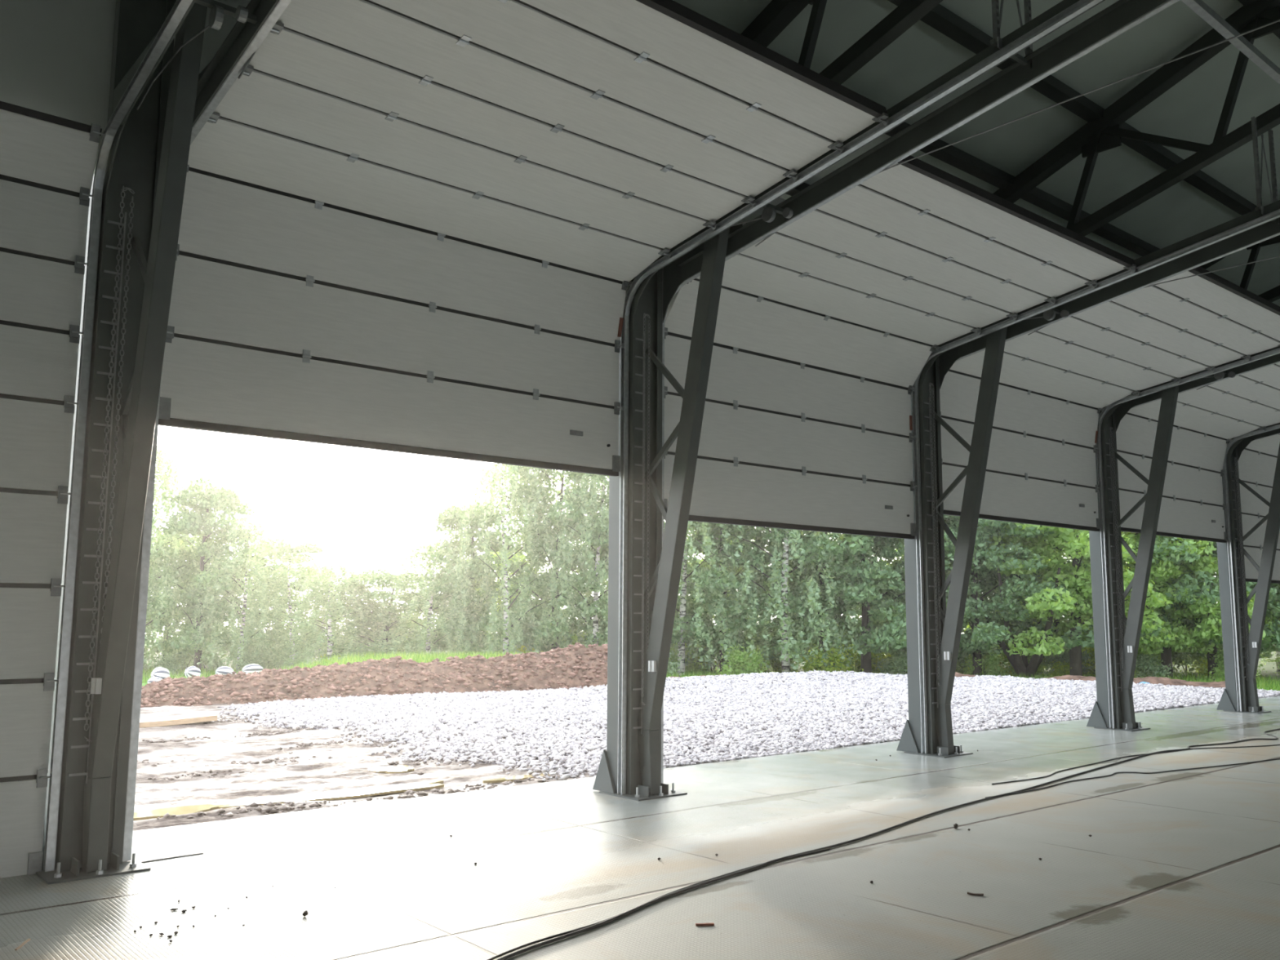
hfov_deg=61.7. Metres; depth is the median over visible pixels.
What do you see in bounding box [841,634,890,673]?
bush
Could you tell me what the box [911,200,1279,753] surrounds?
door track
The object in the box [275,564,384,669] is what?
birch tree
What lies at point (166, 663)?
bush
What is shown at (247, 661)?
bush
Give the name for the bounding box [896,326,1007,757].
steel column
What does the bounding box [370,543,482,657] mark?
birch tree
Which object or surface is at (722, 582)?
broadleaf tree
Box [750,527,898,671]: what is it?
broadleaf tree
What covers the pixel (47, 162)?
door
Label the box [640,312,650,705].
chain
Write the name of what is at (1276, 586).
broadleaf tree
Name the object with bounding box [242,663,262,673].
bundle
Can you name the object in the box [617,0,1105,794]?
door track
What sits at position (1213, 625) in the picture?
maple tree
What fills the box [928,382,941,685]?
chain
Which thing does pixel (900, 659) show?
bush
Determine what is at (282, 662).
bush
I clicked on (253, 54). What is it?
cable
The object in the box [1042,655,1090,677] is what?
bush
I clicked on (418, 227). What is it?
door
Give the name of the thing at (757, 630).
bush
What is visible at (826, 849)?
cable
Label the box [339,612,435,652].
broadleaf tree
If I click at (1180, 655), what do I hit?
bush
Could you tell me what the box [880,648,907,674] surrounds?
bush
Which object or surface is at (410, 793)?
clod
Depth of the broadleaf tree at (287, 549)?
37.99 m
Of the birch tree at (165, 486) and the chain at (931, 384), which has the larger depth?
the birch tree at (165, 486)
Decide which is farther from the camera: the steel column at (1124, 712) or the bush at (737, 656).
the bush at (737, 656)
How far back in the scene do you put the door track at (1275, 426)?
17.50 m
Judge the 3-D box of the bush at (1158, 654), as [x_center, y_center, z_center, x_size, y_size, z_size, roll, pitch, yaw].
[16.177,5.755,33.797,1.611,1.143,1.834,6,-9,-40]
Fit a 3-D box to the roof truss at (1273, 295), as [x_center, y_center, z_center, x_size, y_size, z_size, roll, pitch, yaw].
[12.407,-4.564,8.742,0.160,4.102,18.054,6,-9,-40]
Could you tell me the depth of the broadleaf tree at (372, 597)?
32.38 m
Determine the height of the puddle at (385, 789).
0.023 m
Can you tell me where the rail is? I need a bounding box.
[1181,0,1279,84]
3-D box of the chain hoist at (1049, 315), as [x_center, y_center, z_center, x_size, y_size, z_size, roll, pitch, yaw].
[3.986,-1.676,11.649,0.360,0.174,1.361,6,-9,-40]
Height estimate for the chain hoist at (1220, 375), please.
0.174 m
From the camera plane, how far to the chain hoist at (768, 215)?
8.45 m
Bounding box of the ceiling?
[672,0,1279,306]
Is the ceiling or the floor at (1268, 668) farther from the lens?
the floor at (1268, 668)
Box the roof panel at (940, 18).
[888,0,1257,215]
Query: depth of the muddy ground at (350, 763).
10.80 m
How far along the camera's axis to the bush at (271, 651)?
34.55 m
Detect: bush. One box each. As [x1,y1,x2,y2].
[142,650,156,671]
[148,651,185,675]
[156,637,213,670]
[181,653,193,666]
[188,648,232,672]
[230,641,283,668]
[231,649,274,672]
[275,654,297,669]
[502,645,543,653]
[537,622,592,652]
[666,652,684,676]
[668,643,706,674]
[673,643,719,671]
[684,641,733,671]
[710,642,772,675]
[730,619,800,671]
[732,652,777,673]
[762,641,799,672]
[782,636,863,672]
[812,632,860,671]
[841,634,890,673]
[871,646,907,675]
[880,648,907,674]
[955,653,971,674]
[958,649,1013,676]
[964,646,1016,675]
[993,642,1053,678]
[1041,641,1094,675]
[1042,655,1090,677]
[1054,644,1095,676]
[1133,652,1178,679]
[1134,634,1206,677]
[1134,649,1183,678]
[1175,632,1207,673]
[1195,653,1222,676]
[1200,646,1266,681]
[1272,662,1279,675]
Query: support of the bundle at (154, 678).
on the ground at (145, 683)
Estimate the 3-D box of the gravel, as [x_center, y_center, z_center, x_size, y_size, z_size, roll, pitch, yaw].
[2.907,3.902,19.347,18.832,0.287,10.171,6,-9,-40]
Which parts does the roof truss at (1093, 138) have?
gusset plate, gusset plate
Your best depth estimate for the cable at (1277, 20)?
6.78 m
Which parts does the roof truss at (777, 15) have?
gusset plate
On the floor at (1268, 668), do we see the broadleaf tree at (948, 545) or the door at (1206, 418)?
the broadleaf tree at (948, 545)
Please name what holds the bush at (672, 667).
on the floor at (1268, 668)
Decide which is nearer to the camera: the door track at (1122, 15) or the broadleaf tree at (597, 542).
the door track at (1122, 15)
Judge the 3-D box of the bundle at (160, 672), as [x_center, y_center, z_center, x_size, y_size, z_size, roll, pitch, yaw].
[-10.389,4.230,23.195,0.348,0.354,0.398,-5,-9,37]
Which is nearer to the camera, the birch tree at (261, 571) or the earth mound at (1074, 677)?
the earth mound at (1074, 677)
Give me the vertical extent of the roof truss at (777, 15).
4.102 m
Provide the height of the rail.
0.090 m
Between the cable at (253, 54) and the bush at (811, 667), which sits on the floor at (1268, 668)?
the bush at (811, 667)
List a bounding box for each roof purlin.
[786,182,809,195]
[1238,0,1279,39]
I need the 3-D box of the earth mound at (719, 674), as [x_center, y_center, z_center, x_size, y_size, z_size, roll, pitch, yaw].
[1.445,4.646,24.814,3.612,0.249,0.900,5,-9,-35]
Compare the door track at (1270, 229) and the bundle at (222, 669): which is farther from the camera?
the bundle at (222, 669)
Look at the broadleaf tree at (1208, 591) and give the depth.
31.43 m
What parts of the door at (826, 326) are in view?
pull handle, rail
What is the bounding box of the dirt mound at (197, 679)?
[140,642,607,707]
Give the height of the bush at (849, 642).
1.789 m
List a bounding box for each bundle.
[147,676,162,683]
[151,666,169,679]
[184,666,200,677]
[215,666,233,675]
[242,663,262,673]
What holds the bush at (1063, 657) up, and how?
on the floor at (1268, 668)
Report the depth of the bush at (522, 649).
34.01 m
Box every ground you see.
[133,703,589,831]
[142,633,1279,690]
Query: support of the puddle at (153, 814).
on the muddy ground at (350, 763)
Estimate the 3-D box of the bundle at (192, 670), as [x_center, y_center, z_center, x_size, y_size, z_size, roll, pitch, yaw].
[-10.388,4.478,24.877,0.336,0.312,0.390,0,-7,2]
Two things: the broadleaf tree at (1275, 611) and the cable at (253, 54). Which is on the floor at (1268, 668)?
the broadleaf tree at (1275, 611)
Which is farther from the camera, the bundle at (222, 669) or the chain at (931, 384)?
the bundle at (222, 669)
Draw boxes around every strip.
[140,852,203,862]
[967,892,983,895]
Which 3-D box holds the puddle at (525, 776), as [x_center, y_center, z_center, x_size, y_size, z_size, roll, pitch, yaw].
[-1.175,2.867,10.289,0.760,0.023,0.167,6,-9,-40]
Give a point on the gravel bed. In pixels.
(303, 727)
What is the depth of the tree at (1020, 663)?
31.94 m
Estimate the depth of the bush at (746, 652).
34.32 m
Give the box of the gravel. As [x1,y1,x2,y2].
[218,669,1279,781]
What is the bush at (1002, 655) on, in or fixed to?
on the floor at (1268, 668)
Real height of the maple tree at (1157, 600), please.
8.042 m
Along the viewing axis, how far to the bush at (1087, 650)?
34.28 m
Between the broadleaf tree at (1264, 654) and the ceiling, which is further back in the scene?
the broadleaf tree at (1264, 654)
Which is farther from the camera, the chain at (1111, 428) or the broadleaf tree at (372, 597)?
the broadleaf tree at (372, 597)
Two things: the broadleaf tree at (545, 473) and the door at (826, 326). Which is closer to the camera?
the door at (826, 326)
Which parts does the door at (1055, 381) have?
rail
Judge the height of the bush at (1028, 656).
1.787 m
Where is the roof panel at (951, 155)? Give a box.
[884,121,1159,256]
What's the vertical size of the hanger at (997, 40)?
0.919 m
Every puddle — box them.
[133,804,229,820]
[218,780,444,808]
[368,764,414,773]
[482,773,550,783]
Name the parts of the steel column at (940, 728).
jamb post, head plate, plate, head plate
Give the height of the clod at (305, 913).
0.029 m
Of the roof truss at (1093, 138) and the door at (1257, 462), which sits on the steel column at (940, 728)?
the roof truss at (1093, 138)
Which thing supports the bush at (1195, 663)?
on the floor at (1268, 668)
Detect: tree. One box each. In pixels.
[143,444,201,668]
[143,553,258,668]
[145,533,216,656]
[146,475,255,670]
[191,514,289,672]
[215,537,343,653]
[235,554,344,669]
[265,589,371,666]
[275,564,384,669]
[320,568,445,659]
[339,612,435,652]
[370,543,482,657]
[387,600,477,655]
[416,500,526,655]
[444,462,563,654]
[453,547,543,653]
[496,465,608,652]
[499,581,606,654]
[536,471,608,648]
[564,557,606,642]
[570,475,703,648]
[663,519,748,675]
[667,563,715,670]
[671,520,793,674]
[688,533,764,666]
[711,524,862,672]
[717,573,835,662]
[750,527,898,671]
[791,532,871,660]
[793,532,906,672]
[836,514,997,656]
[842,590,905,670]
[882,545,991,634]
[943,515,1041,675]
[946,519,1094,677]
[967,573,1060,660]
[985,522,1176,675]
[1031,531,1216,654]
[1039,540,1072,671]
[1062,591,1191,665]
[1089,531,1222,678]
[1136,536,1279,679]
[1173,540,1279,653]
[1188,600,1279,662]
[1213,582,1279,645]
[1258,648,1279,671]
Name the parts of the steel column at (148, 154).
jamb post, plate, head plate, head plate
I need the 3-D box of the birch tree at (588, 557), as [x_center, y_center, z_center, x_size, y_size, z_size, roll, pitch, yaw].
[-1.057,4.011,38.282,3.591,5.486,3.587,-1,-7,9]
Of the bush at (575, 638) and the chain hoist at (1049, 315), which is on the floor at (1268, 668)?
the bush at (575, 638)
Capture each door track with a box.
[43,0,195,871]
[122,0,291,861]
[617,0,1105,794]
[661,0,1179,782]
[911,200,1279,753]
[938,217,1279,375]
[1096,346,1279,728]
[1115,353,1279,423]
[1222,422,1279,711]
[1253,428,1279,440]
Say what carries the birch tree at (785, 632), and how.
on the floor at (1268, 668)
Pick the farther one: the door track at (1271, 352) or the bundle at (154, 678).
the bundle at (154, 678)
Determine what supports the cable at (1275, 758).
on the floor at (1184, 864)
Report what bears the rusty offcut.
on the floor at (1184, 864)
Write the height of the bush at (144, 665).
1.015 m
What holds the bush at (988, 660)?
on the floor at (1268, 668)
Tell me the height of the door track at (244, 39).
5.347 m
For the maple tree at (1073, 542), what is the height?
8.137 m
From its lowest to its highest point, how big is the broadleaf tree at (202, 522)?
6.164 m
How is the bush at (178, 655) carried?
on the floor at (1268, 668)
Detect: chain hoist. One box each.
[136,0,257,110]
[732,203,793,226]
[1025,307,1069,320]
[1203,370,1235,379]
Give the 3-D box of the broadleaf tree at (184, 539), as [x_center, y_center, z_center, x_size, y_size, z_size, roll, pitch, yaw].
[-16.846,4.187,38.296,3.907,4.985,4.264,2,-7,-10]
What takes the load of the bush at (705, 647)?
on the floor at (1268, 668)
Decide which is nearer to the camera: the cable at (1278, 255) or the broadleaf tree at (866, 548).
the cable at (1278, 255)
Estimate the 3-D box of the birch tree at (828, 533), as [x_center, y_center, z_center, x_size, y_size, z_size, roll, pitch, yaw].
[7.034,3.920,38.446,3.587,5.801,3.591,1,-7,-7]
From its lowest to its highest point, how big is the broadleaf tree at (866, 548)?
7.964 m
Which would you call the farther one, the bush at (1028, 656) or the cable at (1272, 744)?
the bush at (1028, 656)
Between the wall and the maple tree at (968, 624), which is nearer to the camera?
the wall
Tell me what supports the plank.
on the muddy ground at (350, 763)
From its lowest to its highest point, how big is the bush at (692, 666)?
1.130 m
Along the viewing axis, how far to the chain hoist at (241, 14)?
5.69 m
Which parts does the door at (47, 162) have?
rail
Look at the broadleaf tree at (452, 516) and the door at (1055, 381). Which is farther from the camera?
the broadleaf tree at (452, 516)
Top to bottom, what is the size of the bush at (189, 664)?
1.002 m
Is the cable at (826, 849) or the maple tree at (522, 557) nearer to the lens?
the cable at (826, 849)
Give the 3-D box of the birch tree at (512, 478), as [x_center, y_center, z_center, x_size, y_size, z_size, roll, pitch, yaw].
[-3.991,2.312,32.459,3.436,7.384,3.230,-4,-8,30]
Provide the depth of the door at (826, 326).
10.41 m
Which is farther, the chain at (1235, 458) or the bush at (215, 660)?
the bush at (215, 660)
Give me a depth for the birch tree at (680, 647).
31.98 m
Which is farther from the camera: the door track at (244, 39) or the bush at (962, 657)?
the bush at (962, 657)
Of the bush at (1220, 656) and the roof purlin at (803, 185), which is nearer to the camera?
the roof purlin at (803, 185)
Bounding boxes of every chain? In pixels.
[84,186,134,742]
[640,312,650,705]
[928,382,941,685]
[1109,426,1124,673]
[1234,457,1248,665]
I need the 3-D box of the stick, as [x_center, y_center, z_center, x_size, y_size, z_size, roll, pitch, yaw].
[-2.806,2.111,4.868,0.013,0.006,0.160,2,-7,-10]
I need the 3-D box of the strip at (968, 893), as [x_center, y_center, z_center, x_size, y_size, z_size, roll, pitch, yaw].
[1.827,2.255,5.832,0.085,0.012,0.020,-3,-8,22]
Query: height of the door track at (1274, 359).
5.347 m
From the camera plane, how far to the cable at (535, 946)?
6.59 m
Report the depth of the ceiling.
10.91 m
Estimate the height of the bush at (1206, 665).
1.031 m
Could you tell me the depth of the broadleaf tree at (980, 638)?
31.65 m
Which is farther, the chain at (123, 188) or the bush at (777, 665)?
the bush at (777, 665)
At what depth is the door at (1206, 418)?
16.32 m
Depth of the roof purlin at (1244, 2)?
9.90 m
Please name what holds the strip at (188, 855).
on the floor at (1184, 864)
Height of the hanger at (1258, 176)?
0.919 m
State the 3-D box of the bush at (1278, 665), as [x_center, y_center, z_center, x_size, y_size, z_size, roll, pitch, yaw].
[20.904,5.965,34.153,1.096,0.826,1.091,2,-7,-10]
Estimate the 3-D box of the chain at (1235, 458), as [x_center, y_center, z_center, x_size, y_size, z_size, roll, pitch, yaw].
[9.876,1.311,17.566,0.084,3.411,0.028,6,-9,-40]
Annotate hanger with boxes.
[990,0,1032,67]
[1250,116,1279,223]
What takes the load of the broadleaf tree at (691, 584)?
on the floor at (1268, 668)
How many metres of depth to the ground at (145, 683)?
29.82 m
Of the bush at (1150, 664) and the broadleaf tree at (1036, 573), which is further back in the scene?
the broadleaf tree at (1036, 573)
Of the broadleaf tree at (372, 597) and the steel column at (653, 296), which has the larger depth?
the broadleaf tree at (372, 597)
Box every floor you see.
[0,695,1279,959]
[145,643,1279,683]
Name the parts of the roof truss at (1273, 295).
gusset plate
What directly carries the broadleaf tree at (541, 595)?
on the floor at (1268, 668)
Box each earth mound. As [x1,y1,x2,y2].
[666,674,722,677]
[955,671,1096,681]
[1133,676,1225,688]
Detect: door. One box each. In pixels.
[0,101,106,878]
[158,0,889,476]
[663,155,1136,539]
[939,266,1279,531]
[1115,362,1279,542]
[1236,433,1279,583]
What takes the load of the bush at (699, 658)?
on the floor at (1268, 668)
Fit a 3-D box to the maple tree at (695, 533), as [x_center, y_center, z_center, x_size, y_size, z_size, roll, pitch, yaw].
[3.011,4.268,38.401,4.286,5.069,3.942,1,-7,-7]
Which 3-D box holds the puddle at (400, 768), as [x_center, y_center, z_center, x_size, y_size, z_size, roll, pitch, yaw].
[-2.489,2.926,10.813,0.460,0.023,0.442,6,-9,-40]
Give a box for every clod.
[137,715,559,818]
[302,910,308,915]
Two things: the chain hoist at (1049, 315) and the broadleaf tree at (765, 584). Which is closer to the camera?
the chain hoist at (1049, 315)
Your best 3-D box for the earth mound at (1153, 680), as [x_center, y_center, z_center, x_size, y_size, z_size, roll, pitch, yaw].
[12.781,4.745,25.082,2.802,0.249,1.100,-2,-7,15]
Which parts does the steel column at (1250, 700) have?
jamb post, head plate, head plate, plate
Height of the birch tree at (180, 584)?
4.352 m
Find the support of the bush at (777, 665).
on the floor at (1268, 668)
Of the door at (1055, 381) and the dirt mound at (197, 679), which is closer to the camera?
the door at (1055, 381)
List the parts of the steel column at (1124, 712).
jamb post, head plate, plate, head plate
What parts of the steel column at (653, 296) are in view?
jamb post, plate, head plate, head plate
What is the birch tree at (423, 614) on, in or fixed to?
on the floor at (1268, 668)
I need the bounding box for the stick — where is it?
[14,938,30,950]
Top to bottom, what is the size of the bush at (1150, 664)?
1.081 m
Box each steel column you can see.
[35,0,212,884]
[592,223,742,800]
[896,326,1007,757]
[1086,385,1179,731]
[1216,435,1279,713]
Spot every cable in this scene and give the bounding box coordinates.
[238,49,257,79]
[486,848,830,959]
[495,728,1279,959]
[755,19,1279,246]
[985,758,1279,798]
[991,744,1279,784]
[1027,255,1279,335]
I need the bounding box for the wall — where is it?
[0,0,785,304]
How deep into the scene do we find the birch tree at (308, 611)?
36.13 m
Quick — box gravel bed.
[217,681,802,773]
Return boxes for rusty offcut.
[695,922,714,926]
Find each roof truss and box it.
[740,0,942,84]
[993,0,1279,236]
[1200,235,1279,302]
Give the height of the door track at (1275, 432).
5.347 m
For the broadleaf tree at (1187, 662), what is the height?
3.619 m
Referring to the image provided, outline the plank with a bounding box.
[139,711,217,727]
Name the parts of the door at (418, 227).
pull handle, rail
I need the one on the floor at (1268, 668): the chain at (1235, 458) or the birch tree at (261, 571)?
the birch tree at (261, 571)
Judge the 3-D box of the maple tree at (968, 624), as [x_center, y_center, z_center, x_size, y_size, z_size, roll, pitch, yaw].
[10.815,4.113,38.489,3.942,5.462,4.286,3,-8,-23]
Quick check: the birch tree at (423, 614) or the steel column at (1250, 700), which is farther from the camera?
the birch tree at (423, 614)
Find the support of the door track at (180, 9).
attached to the steel column at (148, 154)
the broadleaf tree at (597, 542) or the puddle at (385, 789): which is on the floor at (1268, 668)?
the broadleaf tree at (597, 542)
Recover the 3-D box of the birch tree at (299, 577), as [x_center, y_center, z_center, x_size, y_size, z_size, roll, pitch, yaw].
[-10.719,4.190,33.238,3.124,3.794,2.936,-1,-7,10]
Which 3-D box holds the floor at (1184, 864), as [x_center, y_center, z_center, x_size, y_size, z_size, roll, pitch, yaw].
[12.078,2.718,8.009,35.250,0.250,19.250,6,-9,-40]
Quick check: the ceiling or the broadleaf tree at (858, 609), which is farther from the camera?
the broadleaf tree at (858, 609)
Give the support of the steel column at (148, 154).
on the floor at (1184, 864)

